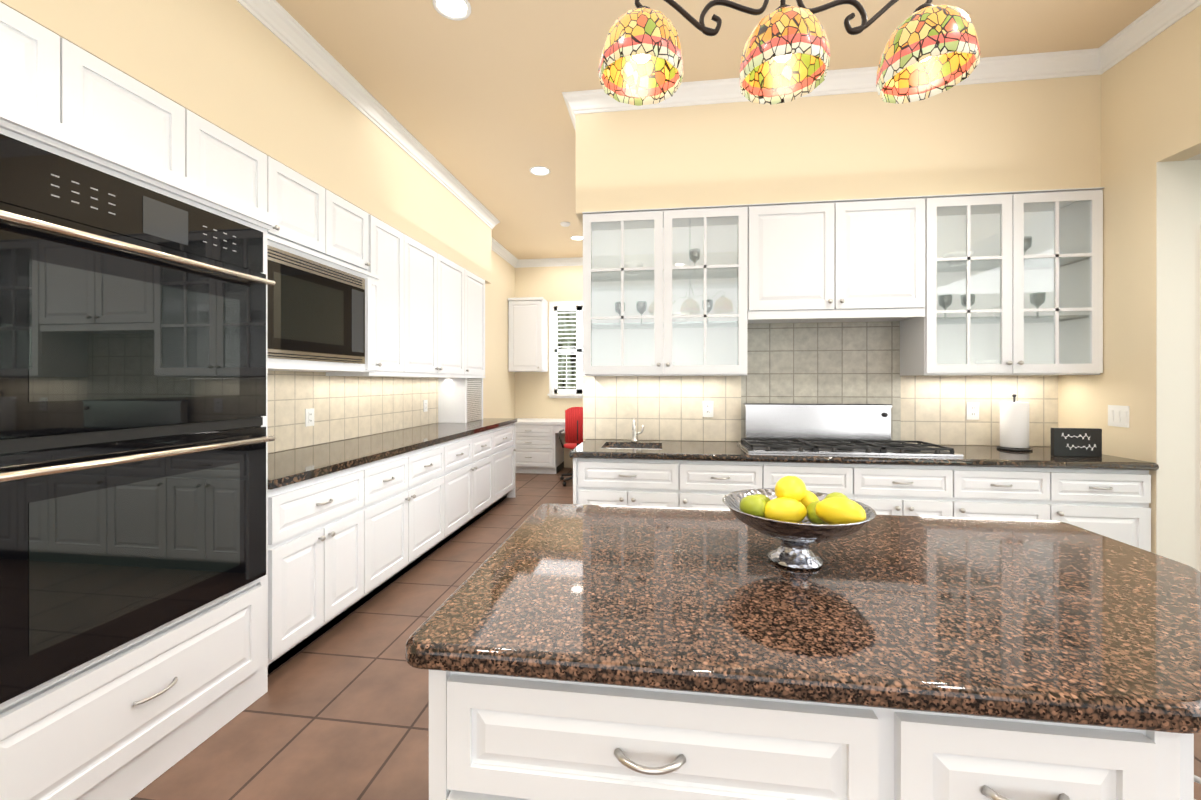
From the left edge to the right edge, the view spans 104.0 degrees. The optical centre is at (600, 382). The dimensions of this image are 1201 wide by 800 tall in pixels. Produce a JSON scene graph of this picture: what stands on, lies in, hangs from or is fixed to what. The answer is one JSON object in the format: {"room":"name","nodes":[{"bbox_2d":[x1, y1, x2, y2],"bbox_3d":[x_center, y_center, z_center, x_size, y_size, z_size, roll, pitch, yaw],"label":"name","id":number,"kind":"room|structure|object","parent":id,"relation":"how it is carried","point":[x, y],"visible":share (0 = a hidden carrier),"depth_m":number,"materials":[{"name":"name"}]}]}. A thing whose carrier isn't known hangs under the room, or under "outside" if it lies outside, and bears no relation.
{"room":"kitchen","nodes":[
{"label":"kitchen","id":0,"kind":"room"},
{"bbox_2d":[438,378,482,422],"bbox_3d":[-1.507,0.186,5.082,0.303,0.462,0.480,0,0,8],"label":"appliance garage","id":1,"kind":"object","parent":0,"relation":"on","point":[460,400],"depth_m":4.85,"materials":[{"name":"white wood"}]},
{"bbox_2d":[0,0,1200,799],"bbox_3d":[1.855,-0.295,2.762,10.200,3.370,12.200,0,0,8],"label":"shell","id":2,"kind":"structure","parent":0,"point":[424,122],"depth_m":2.81,"materials":[{"name":"beige paint"}]},
{"bbox_2d":[0,2,203,183],"bbox_3d":[-1.958,-0.941,1.566,0.328,0.435,0.972,0,0,8],"label":"upper cabinet","id":3,"kind":"object","parent":2,"relation":"attached to","point":[42,72],"depth_m":1.65,"materials":[{"name":"white wood"}]},
{"bbox_2d":[0,97,274,799],"bbox_3d":[-1.760,0.305,1.549,0.724,2.048,1.012,0,0,8],"label":"tall cabinet","id":4,"kind":"object","parent":2,"relation":"on","point":[135,438],"visible":1,"depth_m":1.45,"materials":[{"name":"white"}]},
{"bbox_2d":[204,119,335,253],"bbox_3d":[-1.848,-0.942,2.399,0.328,0.435,0.940,0,0,8],"label":"upper cabinet","id":5,"kind":"object","parent":2,"relation":"attached to","point":[302,209],"depth_m":2.41,"materials":[{"name":"white wood"}]},
{"bbox_2d":[305,408,313,426],"bbox_3d":[-1.912,0.230,3.087,0.009,0.115,0.075,0,0,8],"label":"electrical outlet","id":6,"kind":"object","parent":2,"relation":"attached to","point":[309,417],"visible":1,"depth_m":3.08,"materials":[{"name":"white plastic"}]},
{"bbox_2d":[268,462,375,673],"bbox_3d":[-1.694,0.895,2.415,0.628,0.866,0.715,0,0,8],"label":"base cabinet","id":7,"kind":"object","parent":2,"relation":"on","point":[354,524],"depth_m":2.32,"materials":[{"name":"white wood"}]},
{"bbox_2d":[268,418,515,489],"bbox_3d":[-1.508,0.439,3.768,0.643,0.040,3.446,0,0,8],"label":"countertop","id":8,"kind":"structure","parent":7,"relation":"on","point":[287,467],"depth_m":2.94,"materials":[{"name":"brown stone"}]},
{"bbox_2d":[267,230,383,373],"bbox_3d":[-1.770,-0.396,2.642,0.419,0.652,1.145,0,0,8],"label":"upper cabinet","id":9,"kind":"object","parent":2,"relation":"attached to","point":[354,290],"depth_m":2.64,"materials":[{"name":"white wood"}]},
{"bbox_2d":[336,195,371,269],"bbox_3d":[-1.771,-0.942,2.982,0.328,0.435,0.470,0,0,8],"label":"upper cabinet","id":10,"kind":"object","parent":2,"relation":"attached to","point":[353,224],"depth_m":3.04,"materials":[{"name":"white wood"}]},
{"bbox_2d":[372,216,411,373],"bbox_3d":[-1.707,-0.615,3.464,0.328,1.090,0.496,0,0,8],"label":"upper cabinet","id":11,"kind":"object","parent":2,"relation":"attached to","point":[391,248],"depth_m":3.52,"materials":[{"name":"white wood"}]},
{"bbox_2d":[376,442,451,593],"bbox_3d":[-1.591,0.895,3.202,0.628,0.866,1.108,0,0,8],"label":"base cabinet","id":12,"kind":"object","parent":2,"relation":"on","point":[414,490],"depth_m":3.17,"materials":[{"name":"white wood"}]},
{"bbox_2d":[423,400,427,411],"bbox_3d":[-1.713,0.229,4.595,0.009,0.115,0.075,0,0,8],"label":"electrical outlet","id":13,"kind":"object","parent":2,"relation":"attached to","point":[425,405],"visible":1,"depth_m":4.58,"materials":[{"name":"white plastic"}]},
{"bbox_2d":[392,239,467,377],"bbox_3d":[-1.609,-0.616,4.207,0.328,1.090,1.236,0,0,8],"label":"upper cabinet","id":14,"kind":"object","parent":2,"relation":"attached to","point":[439,284],"depth_m":4.19,"materials":[{"name":"white wood"}]},
{"bbox_2d":[433,0,470,20],"bbox_3d":[-0.756,-1.916,2.389,0.190,0.006,0.190,0,0,8],"label":"recessed light","id":15,"kind":"object","parent":2,"relation":"in","point":[457,10],"visible":1,"depth_m":2.41,"materials":[{"name":"white"}]},
{"bbox_2d":[452,430,495,537],"bbox_3d":[-1.457,0.894,4.218,0.628,0.866,1.178,0,0,8],"label":"base cabinet","id":16,"kind":"object","parent":2,"relation":"on","point":[474,456],"depth_m":4.21,"materials":[{"name":"white wood"}]},
{"bbox_2d":[468,271,484,377],"bbox_3d":[-1.503,-0.616,5.011,0.328,1.090,0.618,0,0,8],"label":"upper cabinet","id":17,"kind":"object","parent":2,"relation":"attached to","point":[476,285],"depth_m":5.05,"materials":[{"name":"white wood"}]},
{"bbox_2d":[496,422,515,504],"bbox_3d":[-1.344,0.894,5.071,0.628,0.866,0.779,0,0,8],"label":"base cabinet","id":18,"kind":"object","parent":2,"relation":"on","point":[505,435],"depth_m":5.09,"materials":[{"name":"white wood"}]},
{"bbox_2d":[508,297,547,371],"bbox_3d":[-1.106,-0.718,7.196,0.541,1.110,0.378,0,0,8],"label":"upper cabinet","id":19,"kind":"object","parent":2,"relation":"attached to","point":[527,334],"visible":1,"depth_m":7.04,"materials":[{"name":"white wood"}]},
{"bbox_2d":[529,166,549,175],"bbox_3d":[-0.550,-1.917,4.258,0.190,0.006,0.190,0,0,8],"label":"recessed light","id":20,"kind":"object","parent":2,"relation":"in","point":[539,170],"visible":1,"depth_m":4.25,"materials":[{"name":"white"}]},
{"bbox_2d":[515,418,564,473],"bbox_3d":[-0.110,0.945,6.928,2.586,0.760,0.650,0,0,8],"label":"desk","id":21,"kind":"object","parent":2,"relation":"on","point":[539,448],"visible":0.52,"depth_m":6.76,"materials":[{"name":"white wood"}]},
{"bbox_2d":[560,222,569,226],"bbox_3d":[-0.425,-1.907,5.664,0.124,0.028,0.124,0,0,8],"label":"smoke detector","id":22,"kind":"object","parent":2,"relation":"attached to","point":[565,224],"visible":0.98,"depth_m":5.63,"materials":[{"name":"white plastic"}]},
{"bbox_2d":[554,306,582,393],"bbox_3d":[-0.328,-0.508,7.320,0.794,1.364,0.060,0,0,8],"label":"window shutters","id":23,"kind":"object","parent":2,"relation":"attached to","point":[557,350],"visible":0.5,"depth_m":7.32,"materials":[{"name":"white wood"}]},
{"bbox_2d":[559,407,582,485],"bbox_3d":[-0.248,0.816,6.230,0.627,1.016,0.631,0,0,8],"label":"office chair","id":24,"kind":"object","parent":2,"relation":"on","point":[573,427],"visible":0.46,"depth_m":5.94,"materials":[{"name":"red"}]},
{"bbox_2d":[570,236,582,239],"bbox_3d":[-0.309,-1.919,6.234,0.190,0.006,0.190,0,0,8],"label":"recessed light","id":25,"kind":"object","parent":2,"relation":"in","point":[576,237],"visible":0.9,"depth_m":6.22,"materials":[{"name":"white"}]},
{"bbox_2d":[573,459,689,507],"bbox_3d":[0.218,0.895,3.124,0.699,0.866,0.608,0,0,8],"label":"base cabinet","id":26,"kind":"object","parent":2,"relation":"on","point":[615,482],"depth_m":2.83,"materials":[{"name":"white wood"}]},
{"bbox_2d":[570,439,1158,470],"bbox_3d":[1.397,0.440,2.953,3.111,0.040,0.638,0,0,8],"label":"countertop","id":27,"kind":"structure","parent":26,"relation":"on","point":[676,451],"depth_m":2.70,"materials":[{"name":"brown stone"}]},
{"bbox_2d":[631,418,643,441],"bbox_3d":[0.255,0.334,3.289,0.092,0.168,0.139,0,0,8],"label":"faucet","id":28,"kind":"object","parent":27,"relation":"on","point":[634,435],"visible":1,"depth_m":3.32,"materials":[{"name":"silver metal"}]},
{"bbox_2d":[743,403,891,442],"bbox_3d":[1.462,0.282,3.185,0.942,0.272,0.072,0,0,8],"label":"downdraft vent","id":29,"kind":"object","parent":27,"relation":"on","point":[822,421],"visible":0.92,"depth_m":3.16,"materials":[{"name":"silver metal"}]},
{"bbox_2d":[737,438,962,456],"bbox_3d":[1.488,0.399,2.922,1.170,0.040,0.420,0,0,8],"label":"cooktop","id":30,"kind":"object","parent":27,"relation":"in","point":[846,447],"visible":1,"depth_m":2.81,"materials":[{"name":"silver metal"}]},
{"bbox_2d":[997,394,1032,450],"bbox_3d":[2.583,0.246,2.929,0.170,0.346,0.170,0,0,8],"label":"paper towel holder","id":31,"kind":"object","parent":27,"relation":"on","point":[1014,425],"visible":1,"depth_m":2.88,"materials":[{"name":"white paper"}]},
{"bbox_2d":[1051,428,1101,456],"bbox_3d":[2.699,0.340,2.662,0.240,0.158,0.029,0,0,8],"label":"block sign","id":32,"kind":"object","parent":27,"relation":"on","point":[1082,442],"visible":1,"depth_m":2.65,"materials":[{"name":"black wood"}]},
{"bbox_2d":[598,0,683,105],"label":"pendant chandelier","id":33,"kind":"object","parent":2,"relation":"hanging from","point":[641,62],"depth_m":1.11,"materials":[{"name":"multicoloured glass"}]},
{"bbox_2d":[429,670,960,799],"bbox_3d":[0.145,0.896,1.132,0.795,0.866,0.840,0,0,8],"label":"base cabinet","id":34,"kind":"object","parent":2,"relation":"on","point":[494,737],"depth_m":0.72,"materials":[{"name":"white wood"}]},
{"bbox_2d":[405,503,1200,733],"bbox_3d":[0.540,0.440,1.090,1.630,0.042,0.900,0,0,8],"label":"countertop","id":35,"kind":"structure","parent":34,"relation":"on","point":[1048,621],"depth_m":0.84,"materials":[{"name":"brown stone"}]},
{"bbox_2d":[722,476,875,569],"bbox_3d":[0.456,0.319,1.101,0.330,0.197,0.330,0,0,8],"label":"fruit bowl","id":36,"kind":"object","parent":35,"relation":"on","point":[794,515],"visible":1,"depth_m":1.04,"materials":[{"name":"silver metal"}]},
{"bbox_2d":[703,401,712,416],"bbox_3d":[0.767,0.190,3.347,0.075,0.115,0.009,0,0,8],"label":"electrical outlet","id":37,"kind":"object","parent":2,"relation":"attached to","point":[707,408],"visible":1,"depth_m":3.34,"materials":[{"name":"white plastic"}]},
{"bbox_2d":[664,0,768,35],"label":"pendant chandelier","id":38,"kind":"object","parent":2,"relation":"hanging from","point":[700,25],"depth_m":1.13,"materials":[{"name":"brown metal"}]},
{"bbox_2d":[690,463,777,509],"bbox_3d":[0.744,0.895,3.054,0.599,0.866,0.608,0,0,8],"label":"base cabinet","id":39,"kind":"object","parent":2,"relation":"on","point":[709,482],"depth_m":2.75,"materials":[{"name":"white wood"}]},
{"bbox_2d":[739,0,898,104],"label":"pendant chandelier","id":40,"kind":"object","parent":2,"relation":"hanging from","point":[785,57],"depth_m":1.13,"materials":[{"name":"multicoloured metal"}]},
{"bbox_2d":[778,463,869,505],"bbox_3d":[1.227,0.895,2.991,0.612,0.866,0.608,0,0,8],"label":"base cabinet","id":41,"kind":"object","parent":2,"relation":"on","point":[853,482],"depth_m":2.68,"materials":[{"name":"white wood"}]},
{"bbox_2d":[582,187,1104,375],"bbox_3d":[1.427,-0.592,3.090,3.086,1.092,0.358,0,0,8],"label":"upper cabinet","id":42,"kind":"object","parent":2,"relation":"attached to","point":[1000,283],"visible":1,"depth_m":3.00,"materials":[{"name":"white wood"}]},
{"bbox_2d":[870,467,969,517],"bbox_3d":[1.731,0.895,2.924,0.638,0.866,0.608,0,0,8],"label":"base cabinet","id":43,"kind":"object","parent":2,"relation":"on","point":[904,491],"depth_m":2.61,"materials":[{"name":"white wood"}]},
{"bbox_2d":[876,0,980,103],"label":"shade","id":44,"kind":"object","parent":2,"relation":"hanging from","point":[930,50],"depth_m":1.10,"materials":[{"name":"multicoloured glass"}]},
{"bbox_2d":[966,402,978,419],"bbox_3d":[2.478,0.190,3.121,0.075,0.115,0.009,0,0,8],"label":"electrical outlet","id":45,"kind":"object","parent":2,"relation":"attached to","point":[972,410],"visible":1,"depth_m":3.12,"materials":[{"name":"white plastic"}]},
{"bbox_2d":[970,467,1069,523],"bbox_3d":[2.227,0.895,2.859,0.598,0.866,0.608,0,0,8],"label":"base cabinet","id":46,"kind":"object","parent":2,"relation":"on","point":[1020,493],"depth_m":2.55,"materials":[{"name":"white wood"}]},
{"bbox_2d":[961,715,1200,799],"bbox_3d":[0.618,0.896,1.070,0.439,0.866,0.840,0,0,8],"label":"base cabinet","id":47,"kind":"object","parent":2,"relation":"on","point":[1002,758],"depth_m":0.65,"materials":[{"name":"white wood"}]},
{"bbox_2d":[1070,471,1150,551],"bbox_3d":[2.674,0.895,2.800,0.540,0.866,0.608,0,0,8],"label":"base cabinet","id":48,"kind":"object","parent":2,"relation":"on","point":[1109,496],"depth_m":2.49,"materials":[{"name":"white wood"}]},
{"bbox_2d":[1108,405,1128,427],"bbox_3d":[2.925,0.190,2.652,0.010,0.120,0.120,0,0,8],"label":"light switch","id":49,"kind":"object","parent":2,"relation":"attached to","point":[1118,415],"visible":1,"depth_m":2.65,"materials":[{"name":"white plastic"}]},
{"label":"outside","id":50,"kind":"structure","parent":0,"visible":0},
{"bbox_2d":[558,307,579,393],"bbox_3d":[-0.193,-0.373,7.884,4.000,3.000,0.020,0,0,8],"label":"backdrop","id":51,"kind":"structure","parent":50,"point":[571,380],"depth_m":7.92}
]}

